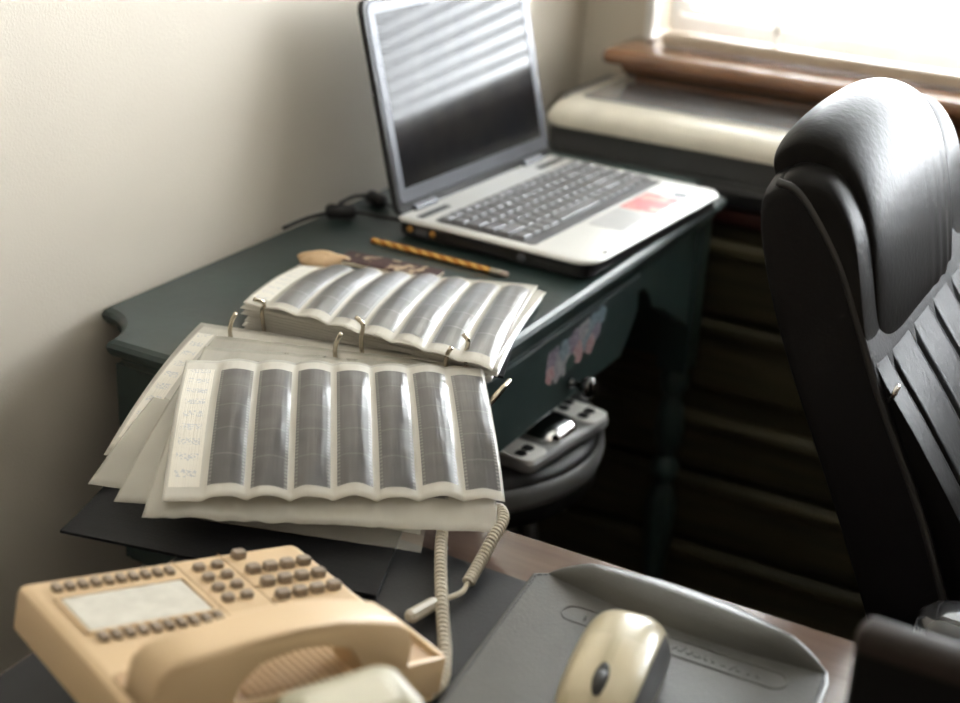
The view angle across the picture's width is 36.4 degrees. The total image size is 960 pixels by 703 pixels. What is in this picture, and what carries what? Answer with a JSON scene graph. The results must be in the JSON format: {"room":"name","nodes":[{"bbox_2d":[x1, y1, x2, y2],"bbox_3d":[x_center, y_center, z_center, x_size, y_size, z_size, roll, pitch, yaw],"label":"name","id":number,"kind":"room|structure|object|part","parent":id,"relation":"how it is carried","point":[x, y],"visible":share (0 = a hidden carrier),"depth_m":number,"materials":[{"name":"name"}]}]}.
{"room":"office","nodes":[
{"label":"office","id":0,"kind":"room"},
{"bbox_2d":[0,0,584,673],"bbox_3d":[-0.835,-0.203,0.603,0.100,2.450,4.300,15,26,26],"label":"wall","id":1,"kind":"structure","parent":0,"point":[145,145],"depth_m":1.49,"materials":[{"name":"paint"}]},
{"bbox_2d":[508,526,519,533],"bbox_3d":[-0.855,0.901,1.022,0.012,0.090,4.050,15,26,26],"label":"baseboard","id":2,"kind":"structure","parent":1,"relation":"attached to","point":[516,529],"depth_m":2.55,"materials":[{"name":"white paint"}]},
{"bbox_2d":[578,0,672,86],"bbox_3d":[1.651,-0.481,1.560,3.285,2.450,0.150,15,26,26],"label":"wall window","id":3,"kind":"structure","parent":1,"relation":"in","point":[606,23],"depth_m":2.32,"materials":[{"name":"paint"}]},
{"bbox_2d":[602,0,959,145],"bbox_3d":[1.004,-0.818,1.706,1.695,1.340,0.225,15,26,26],"label":"window","id":4,"kind":"structure","parent":3,"relation":"attached to","point":[644,59],"depth_m":2.18,"materials":[{"name":"white paint"}]},
{"bbox_3d":[0.997,-0.868,1.691,1.627,1.235,0.024,15,26,26],"label":"casing","id":5,"kind":"part","parent":4,"relation":"part of","materials":[{"name":"white paint"}]},
{"bbox_3d":[0.966,-0.281,1.916,1.695,0.023,0.185,15,26,26],"label":"sill","id":6,"kind":"part","parent":4,"relation":"part of","materials":[{"name":"brown wood"}]},
{"bbox_3d":[0.942,-0.242,1.884,1.652,0.027,0.037,15,26,26],"label":"apron moulding","id":7,"kind":"part","parent":4,"relation":"part of","materials":[{"name":"brown wood"}]},
{"bbox_2d":[661,0,959,89],"bbox_3d":[0.988,-0.858,1.694,1.530,1.208,0.068,15,26,26],"label":"window blind","id":8,"kind":"object","parent":4,"relation":"attached to","point":[773,52],"visible":1,"depth_m":2.13,"materials":[{"name":"white plastic"}]},
{"bbox_3d":[0.950,-0.306,1.911,1.530,0.020,0.029,15,26,26],"label":"rail","id":9,"kind":"part","parent":8,"relation":"part of","materials":[{"name":"brown wood"}]},
{"bbox_3d":[1.022,-0.875,1.787,1.560,1.165,0.040,15,26,26],"label":"sash","id":10,"kind":"part","parent":4,"relation":"part of","materials":[{"name":"white paint"}]},
{"bbox_3d":[0.581,1.357,0.374,3.485,0.100,4.300,15,26,26],"label":"floor","id":11,"kind":"structure","parent":0,"visible":0},
{"bbox_2d":[102,150,726,578],"bbox_3d":[-0.042,0.225,1.852,0.390,0.760,0.895,15,26,26],"label":"writing desk","id":12,"kind":"object","parent":11,"relation":"on","point":[650,300],"visible":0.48,"depth_m":1.66,"materials":[{"name":"green paint"}]},
{"bbox_3d":[-0.345,0.340,1.596,0.046,0.719,0.046,15,26,26],"label":"leg","id":13,"kind":"part","parent":12,"relation":"part of","materials":[{"name":"green paint"}]},
{"bbox_2d":[60,297,515,597],"bbox_3d":[-0.120,0.021,1.333,0.306,0.094,0.548,8,24,12],"label":"ring binder","id":14,"kind":"object","parent":12,"relation":"on","point":[361,558],"visible":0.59,"depth_m":1.15,"materials":[{"name":"black plastic"}]},
{"bbox_2d":[88,397,420,534],"bbox_3d":[-0.159,0.063,1.277,0.282,0.043,0.239,7,24,10],"label":"negative sleeve","id":15,"kind":"object","parent":14,"relation":"on","point":[115,468],"visible":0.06,"depth_m":1.23,"materials":[{"name":"clear plastic"}]},
{"bbox_2d":[104,323,317,454],"bbox_3d":[-0.158,0.049,1.305,0.284,0.043,0.208,8,24,11],"label":"negative sleeve","id":16,"kind":"object","parent":15,"relation":"on","point":[200,323],"visible":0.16,"depth_m":1.38,"materials":[{"name":"plastic"}]},
{"bbox_2d":[105,323,344,452],"bbox_3d":[-0.158,0.048,1.303,0.283,0.043,0.202,8,24,11],"label":"negative sleeve","id":17,"kind":"object","parent":16,"relation":"on","point":[202,323],"visible":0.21,"depth_m":1.39,"materials":[{"name":"plastic"}]},
{"bbox_2d":[106,324,355,451],"bbox_3d":[-0.158,0.048,1.300,0.283,0.044,0.197,8,24,12],"label":"negative sleeve","id":18,"kind":"object","parent":17,"relation":"on","point":[202,324],"visible":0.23,"depth_m":1.36,"materials":[{"name":"plastic"}]},
{"bbox_2d":[108,324,433,448],"bbox_3d":[-0.157,0.047,1.298,0.283,0.044,0.193,8,24,12],"label":"negative sleeve","id":19,"kind":"object","parent":18,"relation":"on","point":[167,381],"visible":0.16,"depth_m":1.36,"materials":[{"name":"plastic"}]},
{"bbox_2d":[244,298,542,382],"bbox_3d":[-0.089,-0.030,1.458,0.275,0.007,0.237,7,23,9],"label":"negative sleeve","id":20,"kind":"object","parent":14,"relation":"in","point":[537,304],"visible":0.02,"depth_m":1.47,"materials":[{"name":"plastic"}]},
{"bbox_2d":[242,321,493,381],"bbox_3d":[-0.090,-0.037,1.469,0.264,0.008,0.260,8,24,11],"label":"negative sleeve","id":21,"kind":"object","parent":20,"relation":"on","point":[489,378],"visible":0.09,"depth_m":1.41,"materials":[{"name":"plastic"}]},
{"bbox_2d":[247,289,537,375],"bbox_3d":[-0.092,-0.040,1.472,0.263,0.010,0.256,8,24,11],"label":"negative sleeve","id":22,"kind":"object","parent":21,"relation":"on","point":[248,323],"visible":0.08,"depth_m":1.40,"materials":[{"name":"plastic"}]},
{"bbox_2d":[244,290,540,376],"bbox_3d":[-0.088,-0.037,1.462,0.262,0.011,0.256,7,23,9],"label":"negative sleeve","id":23,"kind":"object","parent":22,"relation":"on","point":[493,373],"visible":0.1,"depth_m":1.38,"materials":[{"name":"plastic"}]},
{"bbox_2d":[247,290,535,370],"bbox_3d":[-0.094,-0.041,1.465,0.260,0.013,0.248,7,23,10],"label":"negative sleeve","id":24,"kind":"object","parent":23,"relation":"on","point":[248,317],"visible":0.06,"depth_m":1.38,"materials":[{"name":"plastic"}]},
{"bbox_2d":[241,309,523,371],"bbox_3d":[-0.089,-0.039,1.456,0.265,0.015,0.249,7,23,10],"label":"negative sleeve","id":25,"kind":"object","parent":24,"relation":"on","point":[498,363],"visible":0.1,"depth_m":1.36,"materials":[{"name":"plastic"}]},
{"bbox_2d":[247,291,546,359],"bbox_3d":[-0.084,-0.039,1.453,0.273,0.017,0.245,6,23,8],"label":"negative sleeve","id":26,"kind":"object","parent":25,"relation":"on","point":[536,297],"visible":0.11,"depth_m":1.40,"materials":[{"name":"plastic"}]},
{"bbox_2d":[243,264,530,370],"bbox_3d":[-0.094,-0.041,1.432,0.261,0.028,0.267,7,23,9],"label":"negative sleeve","id":27,"kind":"object","parent":26,"relation":"on","point":[426,312],"visible":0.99,"depth_m":1.42,"materials":[{"name":"plastic"}]},
{"bbox_2d":[241,265,538,346],"bbox_3d":[-0.091,-0.046,1.463,0.261,0.019,0.264,7,23,9],"label":"negative sleeve","id":28,"kind":"object","parent":26,"relation":"on","point":[276,312],"visible":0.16,"depth_m":1.41,"materials":[{"name":"plastic"}]},
{"bbox_3d":[0.016,0.037,1.285,0.006,0.021,0.034,21,29,36],"label":"ring lever","id":29,"kind":"part","parent":14,"relation":"part of","materials":[{"name":"silver metal"}]},
{"bbox_3d":[-0.132,0.084,1.238,0.274,0.043,0.242,15,26,26],"label":"negative sleeve","id":30,"kind":"object","parent":14,"relation":"on","visible":0},
{"bbox_2d":[114,335,461,503],"bbox_3d":[-0.130,0.068,1.248,0.283,0.045,0.248,6,23,8],"label":"negative sleeve","id":31,"kind":"object","parent":30,"relation":"on","point":[136,487],"visible":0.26,"depth_m":1.24,"materials":[{"name":"clear plastic"}]},
{"bbox_2d":[142,346,497,532],"bbox_3d":[-0.119,0.070,1.235,0.277,0.044,0.242,3,23,1],"label":"negative sleeve","id":32,"kind":"object","parent":31,"relation":"on","point":[445,513],"visible":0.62,"depth_m":1.15,"materials":[{"name":"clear plastic"}]},
{"bbox_2d":[162,359,504,501],"bbox_3d":[-0.120,0.062,1.226,0.270,0.043,0.189,1,23,-5],"label":"negative sleeve","id":33,"kind":"object","parent":32,"relation":"on","point":[244,429],"visible":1,"depth_m":1.20,"materials":[{"name":"plastic"}]},
{"bbox_2d":[297,250,347,266],"bbox_3d":[-0.173,-0.106,1.629,0.056,0.011,0.044,-10,26,-28],"label":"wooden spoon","id":34,"kind":"object","parent":12,"relation":"on","point":[326,258],"visible":0.92,"depth_m":1.62,"materials":[{"name":"beige wood"}]},
{"bbox_2d":[282,204,400,229],"bbox_3d":[-0.167,-0.163,1.750,0.142,0.017,0.053,-2,24,-10],"label":"cable","id":35,"kind":"object","parent":12,"relation":"on","point":[334,211],"visible":0.99,"depth_m":1.76,"materials":[{"name":"black plastic"}]},
{"bbox_2d":[339,190,392,208],"bbox_3d":[-0.122,-0.185,1.809,0.100,0.017,0.041,15,26,26],"label":"cable","id":36,"kind":"object","parent":12,"relation":"on","point":[373,197],"visible":0.77,"depth_m":1.81,"materials":[{"name":"black plastic"}]},
{"bbox_2d":[340,251,443,276],"bbox_3d":[-0.100,-0.094,1.615,0.120,0.005,0.036,13,25,22],"label":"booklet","id":37,"kind":"object","parent":12,"relation":"on","point":[355,259],"visible":0.71,"depth_m":1.61,"materials":[{"name":"brown paper"}]},
{"bbox_2d":[371,237,508,277],"bbox_3d":[-0.047,-0.107,1.649,0.184,0.007,0.008,16,26,28],"label":"pencil","id":38,"kind":"object","parent":12,"relation":"on","point":[463,263],"visible":1,"depth_m":1.65,"materials":[{"name":"wood"}]},
{"bbox_2d":[358,0,717,278],"bbox_3d":[0.086,-0.290,1.765,0.327,0.267,0.360,16,26,28],"label":"laptop","id":39,"kind":"object","parent":12,"relation":"on","point":[455,84],"visible":1,"depth_m":1.77,"materials":[{"name":"silver plastic"}]},
{"bbox_3d":[0.094,0.013,1.650,0.008,0.096,0.405,15,26,26],"label":"drawer","id":40,"kind":"part","parent":12,"relation":"part of","materials":[{"name":"green paint"}]},
{"bbox_3d":[0.117,0.039,1.661,0.034,0.027,0.027,15,26,26],"label":"knob","id":41,"kind":"part","parent":12,"relation":"part of","materials":[{"name":"metal"}]},
{"bbox_3d":[0.272,0.145,2.129,0.046,0.719,0.046,15,26,26],"label":"leg","id":42,"kind":"part","parent":12,"relation":"part of","materials":[{"name":"green paint"}]},
{"bbox_2d":[0,530,854,702],"bbox_3d":[0.105,0.777,0.635,1.307,0.715,1.234,15,26,26],"label":"computer desk","id":43,"kind":"object","parent":11,"relation":"on","point":[515,555],"visible":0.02,"depth_m":1.14,"materials":[{"name":"brown wood"}]},
{"bbox_2d":[0,539,526,702],"bbox_3d":[-0.132,0.260,0.900,0.417,0.003,0.568,15,26,26],"label":"desk pad","id":44,"kind":"object","parent":43,"relation":"on","point":[409,579],"visible":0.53,"depth_m":1.08,"materials":[{"name":"grey leather"}]},
{"bbox_2d":[14,545,445,702],"bbox_3d":[-0.163,0.192,0.951,0.217,0.079,0.185,-15,29,-36],"label":"desk telephone","id":45,"kind":"object","parent":44,"relation":"on","point":[87,631],"visible":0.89,"depth_m":0.94,"materials":[{"name":"beige plastic"}]},
{"bbox_3d":[-0.221,0.163,0.942,0.092,0.019,0.048,-15,29,-36],"label":"card frame","id":46,"kind":"part","parent":45,"relation":"part of","materials":[{"name":"beige plastic"}]},
{"bbox_2d":[124,599,411,702],"bbox_3d":[-0.122,0.183,0.871,0.182,0.069,0.032,-15,29,-36],"label":"telephone handset","id":47,"kind":"object","parent":45,"relation":"on","point":[208,662],"visible":0.93,"depth_m":0.84,"materials":[{"name":"beige plastic"}]},
{"bbox_2d":[240,646,353,697],"bbox_3d":[-0.117,0.194,0.906,0.086,0.018,0.048,-15,29,-36],"label":"speaker grille","id":48,"kind":"object","parent":45,"relation":"attached to","point":[274,678],"depth_m":0.90,"materials":[{"name":"beige plastic"}]},
{"bbox_2d":[404,502,509,700],"bbox_3d":[-0.021,0.176,1.067,0.059,0.029,0.252,6,23,6],"label":"coiled cord","id":49,"kind":"object","parent":45,"relation":"attached to","point":[439,603],"visible":0.83,"depth_m":1.08,"materials":[{"name":"beige plastic"}]},
{"bbox_2d":[278,665,422,702],"bbox_3d":[-0.071,0.239,0.799,0.072,0.120,0.048,-11,27,-29],"label":"plastic box","id":50,"kind":"object","parent":44,"relation":"on","point":[374,684],"visible":1,"depth_m":0.78,"materials":[{"name":"beige plastic"}]},
{"bbox_3d":[-0.069,0.184,0.776,0.048,0.002,0.028,-11,27,-29],"label":"lid panel","id":51,"kind":"part","parent":50,"relation":"part of","materials":[{"name":"beige plastic"}]},
{"bbox_2d":[438,563,827,702],"bbox_3d":[0.102,0.222,0.985,0.247,0.022,0.276,15,26,26],"label":"tray","id":52,"kind":"object","parent":44,"relation":"on","point":[720,652],"visible":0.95,"depth_m":1.03,"materials":[{"name":"grey plastic"}]},
{"bbox_2d":[555,610,669,702],"bbox_3d":[0.090,0.210,0.983,0.063,0.037,0.114,11,24,17],"label":"computer mouse","id":53,"kind":"object","parent":52,"relation":"on","point":[622,656],"visible":1,"depth_m":0.97,"materials":[{"name":"beige plastic"}]},
{"bbox_2d":[845,617,959,702],"bbox_3d":[0.347,0.259,0.756,0.330,0.164,0.100,15,26,26],"label":"chair armrest","id":54,"kind":"object","parent":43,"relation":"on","point":[892,662],"visible":1,"depth_m":0.78,"materials":[{"name":"black leather"}]},
{"bbox_2d":[496,391,604,539],"bbox_3d":[-0.054,0.324,1.877,0.388,0.561,0.388,15,26,26],"label":"round stool","id":55,"kind":"object","parent":11,"relation":"on","point":[530,498],"visible":0.16,"depth_m":1.66,"materials":[{"name":"black plastic"}]},
{"bbox_3d":[0.074,0.344,1.926,0.093,0.498,0.024,-4,24,-16],"label":"leg","id":56,"kind":"part","parent":55,"relation":"part of","materials":[{"name":"black plastic"}]},
{"bbox_3d":[-0.041,0.081,1.773,0.376,0.031,0.376,15,26,26],"label":"seat","id":57,"kind":"part","parent":55,"relation":"part of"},
{"bbox_3d":[-0.043,0.113,1.787,0.376,0.037,0.376,15,26,26],"label":"seat","id":58,"kind":"part","parent":55,"relation":"part of","materials":[{"name":"black plastic"}]},
{"bbox_2d":[499,398,607,472],"bbox_3d":[0.076,0.090,1.686,0.075,0.029,0.172,18,27,32],"label":"gadget","id":59,"kind":"object","parent":55,"relation":"on","point":[572,422],"visible":0.66,"depth_m":1.66,"materials":[{"name":"black plastic"}]},
{"bbox_3d":[0.038,0.107,1.637,0.070,0.003,0.041,18,27,32],"label":"panel","id":60,"kind":"part","parent":59,"relation":"part of","materials":[{"name":"grey plastic"}]},
{"bbox_3d":[0.114,0.070,1.734,0.070,0.003,0.041,18,27,32],"label":"panel","id":61,"kind":"part","parent":59,"relation":"part of","materials":[{"name":"grey plastic"}]},
{"bbox_2d":[538,206,866,640],"bbox_3d":[0.610,0.139,2.167,1.100,0.694,0.270,15,26,26],"label":"chest","id":62,"kind":"object","parent":11,"relation":"on","point":[756,525],"visible":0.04,"depth_m":2.17,"materials":[{"name":"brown wood"}]},
{"bbox_2d":[548,75,810,212],"bbox_3d":[0.351,-0.302,2.140,0.481,0.110,0.252,15,26,26],"label":"printer","id":63,"kind":"object","parent":62,"relation":"on","point":[730,144],"visible":0.59,"depth_m":2.08,"materials":[{"name":"grey plastic"}]},
{"bbox_3d":[0.356,-0.334,2.126,0.475,0.033,0.246,15,26,26],"label":"lid","id":64,"kind":"part","parent":63,"relation":"part of","materials":[{"name":"beige plastic"}]},
{"bbox_3d":[0.370,-0.360,2.141,0.405,0.004,0.176,15,26,26],"label":"glass panel","id":65,"kind":"part","parent":63,"relation":"part of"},
{"bbox_3d":[0.540,0.415,2.172,1.056,0.135,0.032,15,26,26],"label":"drawer","id":66,"kind":"part","parent":62,"relation":"part of","materials":[{"name":"brown wood"}]},
{"bbox_3d":[0.551,0.193,2.077,1.056,0.090,0.032,15,26,26],"label":"drawer","id":67,"kind":"part","parent":62,"relation":"part of","materials":[{"name":"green wood"}]},
{"bbox_3d":[0.558,0.064,2.022,1.056,0.110,0.032,15,26,26],"label":"drawer","id":68,"kind":"part","parent":62,"relation":"part of","materials":[{"name":"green wood"}]},
{"bbox_3d":[0.546,0.294,2.120,1.056,0.110,0.032,15,26,26],"label":"drawer","id":69,"kind":"part","parent":62,"relation":"part of","materials":[{"name":"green wood"}]},
{"bbox_3d":[0.564,-0.046,1.975,1.056,0.110,0.032,15,26,26],"label":"drawer","id":70,"kind":"part","parent":62,"relation":"part of","materials":[{"name":"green wood"}]},
{"bbox_2d":[761,78,959,642],"bbox_3d":[0.617,0.317,1.351,0.742,1.044,0.571,15,26,26],"label":"office chair","id":71,"kind":"object","parent":11,"relation":"on","point":[860,209],"visible":0.99,"depth_m":1.19,"materials":[{"name":"black leather"}]},
{"bbox_3d":[0.325,0.033,1.149,0.005,0.018,0.010,-17,31,-39],"label":"zip pull","id":72,"kind":"part","parent":71,"relation":"part of","materials":[{"name":"metal"}]},
{"bbox_2d":[876,266,959,601],"bbox_3d":[0.439,0.044,1.325,0.266,0.448,0.359,15,26,26],"label":"backrest cushion","id":73,"kind":"object","parent":71,"relation":"on","point":[918,307],"depth_m":1.20,"materials":[{"name":"black leather"}]},
{"bbox_3d":[0.497,0.254,1.083,0.350,0.038,0.060,15,26,26],"label":"armrest","id":74,"kind":"part","parent":71,"relation":"part of","materials":[{"name":"black plastic"}]}
]}

